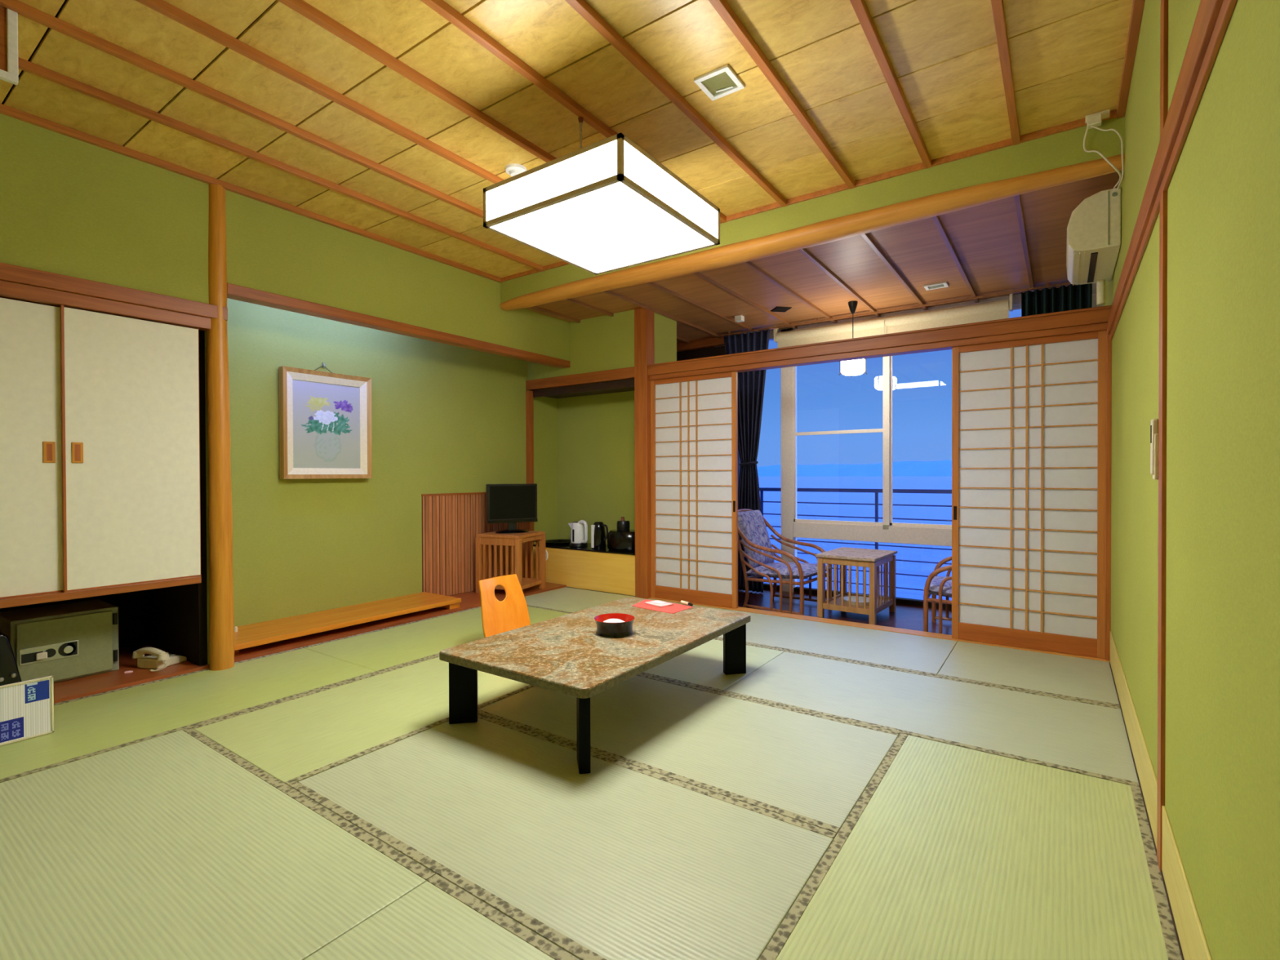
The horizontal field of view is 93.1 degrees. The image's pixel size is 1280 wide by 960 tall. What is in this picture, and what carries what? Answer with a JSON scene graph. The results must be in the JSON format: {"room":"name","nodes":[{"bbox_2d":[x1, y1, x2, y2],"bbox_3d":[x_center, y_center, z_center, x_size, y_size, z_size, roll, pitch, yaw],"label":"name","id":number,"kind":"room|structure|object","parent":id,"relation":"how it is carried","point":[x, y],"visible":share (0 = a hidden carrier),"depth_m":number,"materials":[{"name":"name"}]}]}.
{"room":"japanese inn room","nodes":[
{"label":"japanese inn room","id":0,"kind":"room"},
{"bbox_2d":[204,330,209,664],"bbox_3d":[-2.631,-0.267,3.564,0.485,2.750,0.040,0,1,35],"label":"wall","id":1,"kind":"structure","parent":0,"point":[206,389],"depth_m":3.42,"materials":[{"name":"green paint"}]},
{"bbox_2d":[0,103,569,666],"bbox_3d":[-2.575,-0.321,3.980,1.020,2.850,5.186,0,1,35],"label":"wall","id":2,"kind":"structure","parent":0,"point":[70,206],"depth_m":3.41,"materials":[{"name":"green paint"}]},
{"bbox_2d":[0,576,201,608],"bbox_3d":[-3.402,0.555,2.743,0.964,0.037,2.095,0,1,35],"label":"closet shelf","id":3,"kind":"object","parent":2,"relation":"attached to","point":[60,596],"visible":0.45,"depth_m":2.95,"materials":[{"name":"brown wood"}]},
{"bbox_2d":[0,297,62,599],"bbox_3d":[-3.016,-0.144,2.527,0.028,1.362,0.895,0,1,35],"label":"door","id":4,"kind":"structure","parent":3,"relation":"on","point":[31,535],"depth_m":2.80,"materials":[{"name":"paper"}]},
{"bbox_2d":[59,304,200,592],"bbox_3d":[-2.582,-0.150,3.103,0.028,1.362,0.557,0,1,35],"label":"door","id":5,"kind":"structure","parent":3,"relation":"on","point":[130,387],"depth_m":3.07,"materials":[{"name":"paper"}]},
{"bbox_2d":[0,262,227,330],"bbox_3d":[-2.990,-0.892,2.519,0.090,0.135,2.225,0,1,35],"label":"trim","id":6,"kind":"structure","parent":2,"relation":"attached to","point":[16,282],"depth_m":2.97,"materials":[{"name":"brown wood"}]},
{"bbox_2d":[0,103,502,282],"bbox_3d":[-2.385,-1.654,3.336,0.033,0.033,4.270,0,1,35],"label":"trim","id":7,"kind":"structure","parent":2,"relation":"attached to","point":[4,109],"depth_m":3.34,"materials":[{"name":"brown wood"}]},
{"bbox_2d":[226,283,570,368],"bbox_3d":[-1.540,-1.096,4.639,0.100,0.062,2.906,0,1,35],"label":"trim","id":8,"kind":"structure","parent":2,"relation":"attached to","point":[237,292],"depth_m":4.17,"materials":[{"name":"brown wood"}]},
{"bbox_2d":[525,390,533,577],"bbox_3d":[-1.116,0.057,6.128,0.064,1.912,0.060,0,1,35],"label":"trim","id":9,"kind":"structure","parent":2,"relation":"attached to","point":[529,394],"depth_m":6.10,"materials":[{"name":"brown wood"}]},
{"bbox_2d":[53,582,566,703],"bbox_3d":[-2.620,1.070,4.057,1.065,0.068,5.136,0,1,35],"label":"floor","id":10,"kind":"structure","parent":0,"point":[471,599],"depth_m":3.68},
{"bbox_2d":[0,631,22,685],"bbox_3d":[-3.013,0.849,2.811,0.105,0.397,0.226,0,1,35],"label":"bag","id":11,"kind":"object","parent":10,"relation":"on","point":[9,671],"visible":0.75,"depth_m":2.83,"materials":[{"name":"leather"}]},
{"bbox_2d":[0,599,119,683],"bbox_3d":[-3.107,0.869,3.243,0.397,0.350,0.417,0,1,35],"label":"safe","id":12,"kind":"object","parent":10,"relation":"on","point":[65,642],"visible":0.94,"depth_m":3.15,"materials":[{"name":"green metal"}]},
{"bbox_2d":[124,670,133,674],"bbox_3d":[-2.753,1.035,3.264,0.036,0.014,0.014,-1,1,-33],"label":"pen","id":13,"kind":"object","parent":10,"relation":"on","point":[131,671],"visible":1,"depth_m":3.26,"materials":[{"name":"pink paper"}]},
{"bbox_2d":[132,647,186,671],"bbox_3d":[-2.681,0.984,3.391,0.283,0.116,0.224,0,1,15],"label":"telephone","id":14,"kind":"object","parent":10,"relation":"on","point":[161,660],"visible":1,"depth_m":3.35,"materials":[{"name":"beige plastic"}]},
{"bbox_2d":[234,591,461,653],"bbox_3d":[-2.106,0.994,4.321,0.485,0.076,1.660,0,1,35],"label":"wooden shelf","id":15,"kind":"object","parent":10,"relation":"on","point":[246,636],"visible":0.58,"depth_m":4.19,"materials":[{"name":"brown wood"}]},
{"bbox_2d":[475,530,546,594],"bbox_3d":[-1.181,0.751,5.566,0.456,0.534,0.456,0,1,21],"label":"stand","id":16,"kind":"object","parent":10,"relation":"on","point":[502,544],"visible":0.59,"depth_m":5.43,"materials":[{"name":"brown wood"}]},
{"bbox_2d":[485,483,537,533],"bbox_3d":[-1.180,0.260,5.588,0.470,0.448,0.192,0,1,-30],"label":"television","id":17,"kind":"object","parent":16,"relation":"on","point":[511,504],"visible":1,"depth_m":5.55,"materials":[{"name":"black plastic"}]},
{"bbox_2d":[521,578,538,585],"bbox_3d":[-1.180,0.944,5.568,0.410,0.015,0.410,0,1,21],"label":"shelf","id":18,"kind":"object","parent":16,"relation":"attached to","point":[524,581],"depth_m":5.58,"materials":[{"name":"brown wood"}]},
{"bbox_2d":[226,297,557,626],"bbox_3d":[-1.855,-0.283,5.187,0.100,2.750,3.510,0,1,35],"label":"wall","id":19,"kind":"structure","parent":0,"point":[446,418],"depth_m":4.71,"materials":[{"name":"green paint"}]},
{"bbox_2d":[421,492,527,595],"bbox_3d":[-1.484,0.565,5.621,0.015,0.903,1.240,0,1,35],"label":"panel","id":20,"kind":"object","parent":19,"relation":"attached to","point":[451,522],"visible":0.44,"depth_m":5.37,"materials":[{"name":"brown wood"}]},
{"bbox_3d":[-2.311,-0.839,4.423,0.027,0.041,0.009,0,1,35],"label":"hook","id":21,"kind":"object","parent":19,"relation":"attached to","visible":0},
{"bbox_2d":[278,365,372,479],"bbox_3d":[-2.278,-0.424,4.421,0.066,0.827,0.644,0,1,35],"label":"framed painting","id":22,"kind":"object","parent":21,"relation":"hanging from","point":[325,418],"visible":1,"depth_m":4.39,"materials":[{"name":"paper"}]},
{"bbox_2d":[0,0,1133,277],"bbox_3d":[-0.705,-1.675,2.175,4.308,0.082,4.290,0,1,35],"label":"ceiling","id":23,"kind":"structure","parent":0,"point":[390,119],"depth_m":2.58,"materials":[{"name":"brown wood"}]},
{"bbox_2d":[0,5,18,84],"bbox_3d":[-2.292,-1.520,1.952,0.024,0.278,0.405,0,1,35],"label":"ceiling lamp","id":24,"kind":"object","parent":23,"relation":"hanging from","point":[9,66],"visible":1,"depth_m":2.09,"materials":[{"name":"white plastic"}]},
{"bbox_2d":[505,163,526,176],"bbox_3d":[-0.668,-1.659,3.265,0.116,0.034,0.116,0,1,35],"label":"smoke detector","id":25,"kind":"object","parent":23,"relation":"attached to","point":[513,169],"visible":0.67,"depth_m":3.23,"materials":[{"name":"white plastic"}]},
{"bbox_2d":[483,116,719,275],"bbox_3d":[-0.160,-1.395,2.837,0.775,0.503,0.805,0,1,35],"label":"pendant lamp","id":26,"kind":"object","parent":23,"relation":"hanging from","point":[606,205],"visible":1,"depth_m":2.65,"materials":[{"name":"white wood"}]},
{"bbox_2d":[693,64,745,101],"bbox_3d":[0.334,-1.667,2.546,0.157,0.012,0.164,0,1,35],"label":"recessed light","id":27,"kind":"object","parent":23,"relation":"in","point":[719,82],"visible":1,"depth_m":2.54,"materials":[{"name":"white plastic"}]},
{"bbox_2d":[529,377,634,398],"bbox_3d":[-0.434,-0.894,5.937,1.410,0.050,0.444,0,1,35],"label":"ceiling","id":28,"kind":"structure","parent":0,"point":[627,380],"depth_m":5.89,"materials":[{"name":"brown wood"}]},
{"bbox_2d":[528,309,676,544],"bbox_3d":[-0.429,-0.229,5.959,1.555,2.720,0.514,0,1,35],"label":"wall","id":29,"kind":"structure","parent":0,"point":[596,445],"depth_m":6.05,"materials":[{"name":"green paint"}]},
{"bbox_2d":[525,366,634,390],"bbox_3d":[-0.588,-0.954,5.744,1.362,0.094,0.048,0,1,35],"label":"trim","id":30,"kind":"structure","parent":29,"relation":"attached to","point":[628,372],"depth_m":5.69,"materials":[{"name":"brown wood"}]},
{"bbox_2d":[533,542,635,595],"bbox_3d":[-0.455,0.842,5.936,1.344,0.378,0.436,0,1,35],"label":"cabinet","id":31,"kind":"object","parent":29,"relation":"attached to","point":[602,570],"visible":0.54,"depth_m":5.69,"materials":[{"name":"yellow wood"}]},
{"bbox_2d":[545,550,547,560],"bbox_3d":[-0.946,0.747,6.013,0.080,0.110,0.014,0,1,35],"label":"wall outlet","id":32,"kind":"object","parent":31,"relation":"attached to","point":[546,552],"visible":0.39,"depth_m":6.00,"materials":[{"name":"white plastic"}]},
{"bbox_2d":[545,539,571,545],"bbox_3d":[-0.823,0.639,6.215,0.340,0.026,0.340,0,1,35],"label":"tray","id":33,"kind":"object","parent":31,"relation":"on","point":[551,542],"visible":0.74,"depth_m":6.28,"materials":[{"name":"black paint"}]},
{"bbox_2d":[568,520,587,546],"bbox_3d":[-0.613,0.521,5.970,0.194,0.265,0.227,0,0,-6],"label":"electric kettle","id":34,"kind":"object","parent":31,"relation":"on","point":[579,532],"visible":1,"depth_m":5.92,"materials":[{"name":"white plastic"}]},
{"bbox_2d":[591,521,608,549],"bbox_3d":[-0.383,0.526,5.806,0.163,0.256,0.140,0,0,-1],"label":"thermos","id":35,"kind":"object","parent":31,"relation":"on","point":[598,536],"visible":0.98,"depth_m":5.75,"materials":[{"name":"paint"}]},
{"bbox_2d":[607,516,635,551],"bbox_3d":[-0.132,0.497,5.658,0.380,0.314,0.296,0,1,35],"label":"box","id":36,"kind":"object","parent":31,"relation":"on","point":[622,539],"visible":0.79,"depth_m":5.54,"materials":[{"name":"ceramic"}]},
{"bbox_2d":[607,529,635,551],"bbox_3d":[-0.132,0.559,5.659,0.380,0.190,0.296,0,1,35],"label":"bowl","id":37,"kind":"object","parent":36,"relation":"on","point":[618,540],"depth_m":5.52,"materials":[{"name":"ceramic"}]},
{"bbox_2d":[616,520,630,530],"bbox_3d":[-0.157,0.425,5.675,0.124,0.094,0.124,0,1,35],"label":"jar","id":38,"kind":"object","parent":36,"relation":"on","point":[623,525],"depth_m":5.62,"materials":[{"name":"ceramic"}]},
{"bbox_2d":[646,305,1111,380],"bbox_3d":[1.413,-0.932,4.410,3.190,0.129,0.165,0,1,35],"label":"trim","id":39,"kind":"structure","parent":29,"relation":"attached to","point":[1095,318],"depth_m":4.11,"materials":[{"name":"brown wood"}]},
{"bbox_2d":[676,345,741,487],"bbox_3d":[0.196,-0.184,6.501,1.480,2.675,1.110,0,1,35],"label":"wall","id":40,"kind":"structure","parent":0,"point":[720,350],"depth_m":6.63,"materials":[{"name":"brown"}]},
{"bbox_2d":[676,333,740,351],"bbox_3d":[0.460,-1.476,6.718,1.460,0.085,0.070,0,1,35],"label":"trim","id":41,"kind":"structure","parent":40,"relation":"attached to","point":[715,341],"depth_m":6.54,"materials":[{"name":"brown wood"}]},
{"bbox_2d":[716,282,1099,609],"bbox_3d":[2.185,-0.183,5.641,3.328,2.675,0.125,0,1,35],"label":"window","id":42,"kind":"structure","parent":40,"relation":"in","point":[887,531],"depth_m":5.68,"materials":[{"name":"white metal"}]},
{"bbox_2d":[773,290,1013,347],"bbox_3d":[2.175,-1.346,5.462,2.020,0.345,0.097,0,1,35],"label":"roller blind","id":43,"kind":"object","parent":42,"relation":"attached to","point":[994,310],"visible":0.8,"depth_m":5.35,"materials":[{"name":"beige fabric"}]},
{"bbox_2d":[568,586,951,635],"bbox_3d":[1.292,1.145,5.414,4.528,0.030,1.398,0,1,35],"label":"floor","id":44,"kind":"structure","parent":0,"point":[905,616],"depth_m":5.13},
{"bbox_2d":[737,508,830,615],"bbox_3d":[1.233,0.701,5.405,0.751,0.866,0.652,0,1,39],"label":"rattan armchair","id":45,"kind":"object","parent":44,"relation":"on","point":[755,540],"visible":0.88,"depth_m":5.30,"materials":[{"name":"wicker"}]},
{"bbox_2d":[737,510,774,567],"bbox_3d":[1.054,0.529,5.548,0.203,0.484,0.464,0,1,39],"label":"cushion","id":46,"kind":"object","parent":45,"relation":"on","point":[752,524],"depth_m":5.48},
{"bbox_2d":[746,562,830,578],"bbox_3d":[1.312,0.795,5.343,0.549,0.108,0.550,0,1,39],"label":"seat cushion","id":47,"kind":"object","parent":45,"relation":"on","point":[809,570],"depth_m":5.19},
{"bbox_2d":[815,546,897,624],"bbox_3d":[1.831,0.871,5.106,0.480,0.520,0.625,0,1,38],"label":"table","id":48,"kind":"object","parent":44,"relation":"on","point":[844,557],"visible":0.98,"depth_m":4.98,"materials":[{"name":"brown wood"}]},
{"bbox_2d":[843,595,869,605],"bbox_3d":[1.831,1.015,5.074,0.260,0.035,0.260,0,1,35],"label":"glass dish","id":49,"kind":"object","parent":48,"relation":"on","point":[853,598],"visible":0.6,"depth_m":5.12,"materials":[{"name":"clear glass"}]},
{"bbox_2d":[828,595,886,608],"bbox_3d":[1.831,1.038,5.108,0.420,0.010,0.545,0,1,38],"label":"shelf","id":50,"kind":"object","parent":48,"relation":"attached to","point":[838,605],"depth_m":4.97,"materials":[{"name":"brown wood"}]},
{"bbox_2d":[923,555,951,633],"bbox_3d":[2.495,0.706,4.390,0.751,0.866,0.652,0,1,31],"label":"rattan armchair","id":51,"kind":"object","parent":44,"relation":"on","point":[935,585],"visible":0.18,"depth_m":4.30,"materials":[{"name":"wicker"}]},
{"bbox_2d":[923,576,951,597],"bbox_3d":[2.409,0.799,4.443,0.549,0.108,0.550,0,1,31],"label":"seat cushion","id":52,"kind":"object","parent":51,"relation":"on","point":[935,584],"depth_m":4.33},
{"bbox_2d":[500,116,1124,302],"bbox_3d":[0.526,-1.590,3.939,4.108,0.210,0.050,0,1,35],"label":"wall","id":53,"kind":"structure","parent":0,"point":[1064,148],"depth_m":3.25,"materials":[{"name":"green paint"}]},
{"bbox_2d":[501,109,1116,281],"bbox_3d":[0.506,-1.670,3.910,4.108,0.030,0.018,0,1,35],"label":"trim","id":54,"kind":"structure","parent":53,"relation":"attached to","point":[1081,122],"depth_m":3.27,"materials":[{"name":"brown wood"}]},
{"bbox_2d":[1085,109,1110,128],"bbox_3d":[2.091,-1.655,2.768,0.090,0.066,0.042,0,1,35],"label":"outlet","id":55,"kind":"object","parent":53,"relation":"attached to","point":[1095,119],"visible":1,"depth_m":2.76,"materials":[{"name":"beige plastic"}]},
{"bbox_2d":[1083,125,1124,189],"bbox_3d":[2.167,-1.502,2.841,0.149,0.253,0.236,0,1,35],"label":"power cord","id":56,"kind":"object","parent":55,"relation":"attached to","point":[1121,176],"visible":1,"depth_m":2.75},
{"bbox_2d":[524,170,1120,342],"bbox_3d":[0.809,-1.530,5.236,5.328,0.084,2.460,0,1,35],"label":"ceiling","id":57,"kind":"structure","parent":0,"point":[1016,242],"depth_m":4.46,"materials":[{"name":"wood"}]},
{"bbox_2d":[734,315,744,322],"bbox_3d":[0.921,-1.491,5.604,0.070,0.050,0.070,0,1,35],"label":"detector","id":58,"kind":"object","parent":57,"relation":"attached to","point":[740,318],"visible":1,"depth_m":5.58,"materials":[{"name":"white plastic"}]},
{"bbox_2d":[770,306,791,311],"bbox_3d":[1.250,-1.510,5.367,0.141,0.010,0.141,0,0,-10],"label":"ceiling speaker","id":59,"kind":"object","parent":57,"relation":"attached to","point":[776,308],"visible":1,"depth_m":5.34},
{"bbox_2d":[499,153,1124,311],"bbox_3d":[0.538,-1.461,3.956,4.108,0.126,0.184,0,1,35],"label":"ceiling beam","id":60,"kind":"structure","parent":57,"relation":"attached to","point":[854,224],"depth_m":3.51,"materials":[{"name":"brown wood"}]},
{"bbox_2d":[838,300,866,377],"bbox_3d":[1.813,-1.205,5.158,0.196,0.620,0.196,-1,1,-33],"label":"hanging lamp","id":61,"kind":"object","parent":57,"relation":"hanging from","point":[851,367],"visible":0.75,"depth_m":5.11,"materials":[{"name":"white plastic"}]},
{"bbox_2d":[720,282,1071,336],"bbox_3d":[2.116,-1.498,5.361,3.128,0.040,0.020,0,1,35],"label":"rail","id":62,"kind":"object","parent":57,"relation":"attached to","point":[1046,286],"visible":0.86,"depth_m":5.21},
{"bbox_2d":[723,328,769,592],"bbox_3d":[1.076,-0.180,6.099,0.504,2.590,0.096,0,1,32],"label":"curtain","id":63,"kind":"object","parent":62,"relation":"hanging from","point":[751,384],"visible":0.68,"depth_m":6.08,"materials":[{"name":"fabric"}]},
{"bbox_2d":[1021,283,1092,316],"bbox_3d":[3.175,-0.175,4.636,0.451,2.590,0.059,0,1,35],"label":"curtain","id":64,"kind":"object","parent":62,"relation":"hanging from","point":[1071,297],"visible":0.07,"depth_m":4.62,"materials":[{"name":"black fabric"}]},
{"bbox_2d":[923,281,948,290],"bbox_3d":[2.301,-1.507,4.707,0.160,0.012,0.120,0,1,35],"label":"ceiling vent","id":65,"kind":"object","parent":57,"relation":"in","point":[940,285],"visible":1,"depth_m":4.70,"materials":[{"name":"white plastic"}]},
{"bbox_2d":[928,284,943,288],"bbox_3d":[2.301,-1.510,4.707,0.110,0.004,0.084,0,1,35],"label":"grille","id":66,"kind":"object","parent":65,"relation":"attached to","point":[930,286],"depth_m":4.71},
{"bbox_2d":[1099,0,1279,959],"bbox_3d":[1.723,-0.327,1.965,0.120,3.030,6.700,0,1,35],"label":"wall","id":67,"kind":"structure","parent":0,"point":[1222,734],"depth_m":1.12,"materials":[{"name":"green paint"}]},
{"bbox_2d":[1066,187,1120,285],"bbox_3d":[2.394,-1.261,3.216,0.212,0.282,0.664,0,1,35],"label":"air conditioner","id":68,"kind":"object","parent":67,"relation":"attached to","point":[1094,226],"visible":1,"depth_m":2.97,"materials":[{"name":"plastic"}]},
{"bbox_2d":[1096,279,1105,305],"bbox_3d":[2.607,-1.062,3.425,0.040,0.136,0.039,0,1,35],"label":"vent pipe","id":69,"kind":"object","parent":68,"relation":"attached to","point":[1100,284],"visible":1,"depth_m":3.41,"materials":[{"name":"beige plastic"}]},
{"bbox_2d":[1105,328,1111,660],"bbox_3d":[2.716,0.081,3.515,0.022,1.920,0.100,0,1,35],"label":"trim","id":70,"kind":"structure","parent":67,"relation":"attached to","point":[1108,343],"depth_m":3.48,"materials":[{"name":"brown wood"}]},
{"bbox_2d":[1116,0,1145,118],"bbox_3d":[0.962,-1.644,1.000,0.030,0.035,4.270,0,1,35],"label":"trim","id":71,"kind":"structure","parent":67,"relation":"attached to","point":[1138,6],"depth_m":2.34,"materials":[{"name":"brown wood"}]},
{"bbox_2d":[1150,418,1158,479],"bbox_3d":[1.453,-0.086,1.705,0.024,0.170,0.044,0,1,35],"label":"remote mount","id":72,"kind":"object","parent":67,"relation":"attached to","point":[1154,422],"visible":0.76,"depth_m":1.69,"materials":[{"name":"beige plastic"}]},
{"bbox_2d":[1109,631,1212,959],"bbox_3d":[1.213,0.972,1.350,0.006,0.185,5.086,0,1,35],"label":"baseboard","id":73,"kind":"structure","parent":67,"relation":"attached to","point":[1193,941],"depth_m":1.57,"materials":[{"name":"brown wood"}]},
{"bbox_2d":[1156,0,1168,872],"bbox_3d":[1.424,-0.304,1.650,0.010,2.730,0.069,0,1,35],"label":"trim","id":74,"kind":"structure","parent":67,"relation":"attached to","point":[1164,3],"depth_m":1.63,"materials":[{"name":"brown wood"}]},
{"bbox_2d":[1107,0,1237,340],"bbox_3d":[1.208,-0.831,1.347,0.020,0.123,5.106,0,1,35],"label":"trim","id":75,"kind":"structure","parent":67,"relation":"attached to","point":[1213,17],"depth_m":1.38,"materials":[{"name":"brown wood"}]},
{"bbox_3d":[2.506,1.379,6.217,6.600,0.120,1.120,0,1,35],"label":"floor","id":76,"kind":"structure","parent":0,"visible":0},
{"bbox_2d":[759,487,951,591],"bbox_3d":[2.778,0.706,6.605,6.200,1.218,0.050,0,1,35],"label":"balcony railing","id":77,"kind":"object","parent":76,"relation":"on","point":[762,490],"visible":0.2,"depth_m":6.73,"materials":[{"name":"metal"}]},
{"bbox_3d":[-0.977,1.144,2.862,5.728,0.070,5.256,0,1,35],"label":"floor","id":78,"kind":"structure","parent":0,"visible":0},
{"bbox_2d":[0,647,379,782],"bbox_3d":[-2.270,1.087,2.873,0.854,0.051,1.711,0,1,35],"label":"mat","id":79,"kind":"object","parent":78,"relation":"on","point":[89,726],"visible":0.87,"depth_m":2.87,"materials":[{"name":"wicker"}]},
{"bbox_2d":[0,675,53,746],"bbox_3d":[-2.579,0.946,2.482,0.093,0.237,0.242,0,1,35],"label":"box","id":80,"kind":"object","parent":79,"relation":"on","point":[26,707],"visible":1,"depth_m":2.49,"materials":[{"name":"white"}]},
{"bbox_2d":[206,183,234,671],"bbox_3d":[-2.364,-0.291,3.410,0.118,2.701,0.117,0,1,35],"label":"log post","id":81,"kind":"object","parent":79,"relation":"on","point":[221,613],"visible":0.98,"depth_m":3.37,"materials":[{"name":"brown wood"}]},
{"bbox_2d":[0,727,435,959],"bbox_3d":[-1.480,1.093,1.784,1.682,0.051,0.829,0,1,35],"label":"mat","id":82,"kind":"object","parent":78,"relation":"on","point":[175,846],"visible":0.89,"depth_m":1.69,"materials":[{"name":"wicker"}]},
{"bbox_2d":[191,654,535,786],"bbox_3d":[-1.105,1.082,3.043,0.857,0.051,1.660,0,1,35],"label":"mat","id":83,"kind":"object","parent":78,"relation":"on","point":[301,737],"visible":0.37,"depth_m":2.69,"materials":[{"name":"wicker"}]},
{"bbox_2d":[478,573,530,637],"bbox_3d":[-0.683,0.832,3.692,0.579,0.431,0.410,0,1,35],"label":"chair","id":84,"kind":"object","parent":83,"relation":"on","point":[511,613],"visible":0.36,"depth_m":3.82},
{"bbox_2d":[302,606,568,671],"bbox_3d":[-1.307,1.072,4.253,0.854,0.051,1.649,0,1,35],"label":"mat","id":85,"kind":"object","parent":78,"relation":"on","point":[384,649],"visible":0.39,"depth_m":3.98,"materials":[{"name":"wicker"}]},
{"bbox_2d":[304,874,579,959],"bbox_3d":[-0.127,1.097,0.839,1.614,0.051,0.829,0,1,35],"label":"mat","id":86,"kind":"object","parent":78,"relation":"on","point":[437,919],"visible":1,"depth_m":1.43,"materials":[{"name":"wicker"}]},
{"bbox_2d":[288,713,835,959],"bbox_3d":[-0.318,1.088,1.969,1.658,0.051,0.799,0,1,35],"label":"mat","id":87,"kind":"object","parent":78,"relation":"on","point":[618,860],"visible":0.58,"depth_m":1.79,"materials":[{"name":"wicker"}]},
{"bbox_2d":[439,597,751,773],"bbox_3d":[-0.134,0.894,2.963,0.840,0.318,1.409,0,1,35],"label":"table","id":88,"kind":"object","parent":87,"relation":"on","point":[565,654],"visible":0.98,"depth_m":2.64,"materials":[{"name":"stone"}]},
{"bbox_2d":[594,613,635,637],"bbox_3d":[-0.122,0.699,2.912,0.198,0.074,0.198,0,1,35],"label":"bowl","id":89,"kind":"object","parent":88,"relation":"on","point":[620,629],"visible":1,"depth_m":2.85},
{"bbox_2d":[603,618,624,622],"bbox_3d":[-0.123,0.699,2.916,0.136,0.052,0.109,0,1,35],"label":"rice","id":90,"kind":"object","parent":89,"relation":"in","point":[609,620],"visible":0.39,"depth_m":2.90,"materials":[{"name":"white food"}]},
{"bbox_2d":[632,599,693,613],"bbox_3d":[0.113,0.728,3.493,0.340,0.003,0.225,0,1,35],"label":"folder","id":91,"kind":"object","parent":88,"relation":"on","point":[674,608],"visible":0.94,"depth_m":3.45,"materials":[{"name":"paper"}]},
{"bbox_2d":[644,600,673,607],"bbox_3d":[0.111,0.720,3.534,0.100,0.011,0.140,-1,1,-41],"label":"paper packet","id":92,"kind":"object","parent":91,"relation":"on","point":[656,602],"visible":1,"depth_m":3.51,"materials":[{"name":"white paper"}]},
{"bbox_2d":[680,600,693,606],"bbox_3d":[0.272,0.715,3.515,0.019,0.020,0.090,-1,1,-37],"label":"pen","id":93,"kind":"object","parent":88,"relation":"on","point":[685,602],"visible":1,"depth_m":3.51,"materials":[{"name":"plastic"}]},
{"bbox_2d":[524,586,725,613],"bbox_3d":[-0.247,1.062,5.021,1.714,0.051,0.819,0,1,35],"label":"mat","id":94,"kind":"object","parent":78,"relation":"on","point":[566,600],"visible":0.23,"depth_m":5.25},
{"bbox_2d":[634,306,654,599],"bbox_3d":[0.042,-0.213,5.351,0.132,2.595,0.125,0,1,35],"label":"post","id":95,"kind":"object","parent":78,"relation":"on","point":[644,320],"visible":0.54,"depth_m":5.29,"materials":[{"name":"brown wood"}]},
{"bbox_2d":[477,674,899,835],"bbox_3d":[0.158,1.081,2.651,1.658,0.051,0.858,0,1,35],"label":"mat","id":96,"kind":"object","parent":78,"relation":"on","point":[814,769],"visible":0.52,"depth_m":2.46,"materials":[{"name":"wicker"}]},
{"bbox_2d":[640,638,786,692],"bbox_3d":[-0.042,1.071,3.846,1.682,0.051,0.868,0,1,35],"label":"mat","id":97,"kind":"object","parent":78,"relation":"on","point":[701,666],"visible":0.31,"depth_m":3.41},
{"bbox_2d":[715,608,957,675],"bbox_3d":[1.138,1.066,4.055,1.658,0.051,0.819,0,1,35],"label":"mat","id":98,"kind":"object","parent":78,"relation":"on","point":[908,652],"visible":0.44,"depth_m":3.87,"materials":[{"name":"wicker"}]},
{"bbox_2d":[648,597,1110,662],"bbox_3d":[1.419,1.066,4.434,3.198,0.064,0.115,0,1,35],"label":"threshold","id":99,"kind":"object","parent":78,"relation":"on","point":[929,634],"visible":0.18,"depth_m":4.25,"materials":[{"name":"brown wood"}]},
{"bbox_2d":[650,371,737,608],"bbox_3d":[0.440,0.077,5.089,0.822,1.907,0.031,0,1,35],"label":"screen","id":100,"kind":"object","parent":99,"relation":"on","point":[694,419],"visible":0.96,"depth_m":5.07,"materials":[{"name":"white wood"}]},
{"bbox_2d":[951,330,1106,658],"bbox_3d":[2.373,0.082,3.740,0.800,1.907,0.031,0,1,35],"label":"screen","id":101,"kind":"object","parent":99,"relation":"on","point":[1028,415],"visible":1,"depth_m":3.72,"materials":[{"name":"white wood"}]},
{"bbox_2d":[721,649,1139,786],"bbox_3d":[1.312,1.075,2.901,1.614,0.051,0.868,0,1,35],"label":"mat","id":102,"kind":"object","parent":78,"relation":"on","point":[1082,737],"visible":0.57,"depth_m":2.78,"materials":[{"name":"wicker"}]},
{"bbox_2d":[758,733,1182,959],"bbox_3d":[0.930,1.087,1.623,0.778,0.051,1.660,0,1,35],"label":"mat","id":103,"kind":"object","parent":78,"relation":"on","point":[948,851],"visible":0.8,"depth_m":1.63,"materials":[{"name":"wicker"}]},
{"bbox_2d":[936,640,1119,706],"bbox_3d":[2.140,1.069,3.356,0.778,0.051,0.819,0,1,35],"label":"mat","id":104,"kind":"object","parent":78,"relation":"on","point":[1057,675],"visible":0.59,"depth_m":3.30,"materials":[{"name":"wicker"}]},
{"label":"outside","id":105,"kind":"structure","parent":0,"visible":0},
{"bbox_2d":[758,475,951,600],"bbox_3d":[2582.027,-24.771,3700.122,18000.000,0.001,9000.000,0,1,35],"label":"sea","id":106,"kind":"structure","parent":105,"point":[899,482],"depth_m":239.80,"materials":[{"name":"liquid"}]},
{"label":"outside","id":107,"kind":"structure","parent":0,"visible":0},
{"bbox_2d":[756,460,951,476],"bbox_3d":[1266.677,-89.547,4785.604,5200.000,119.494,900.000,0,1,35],"label":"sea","id":108,"kind":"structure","parent":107,"point":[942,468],"depth_m":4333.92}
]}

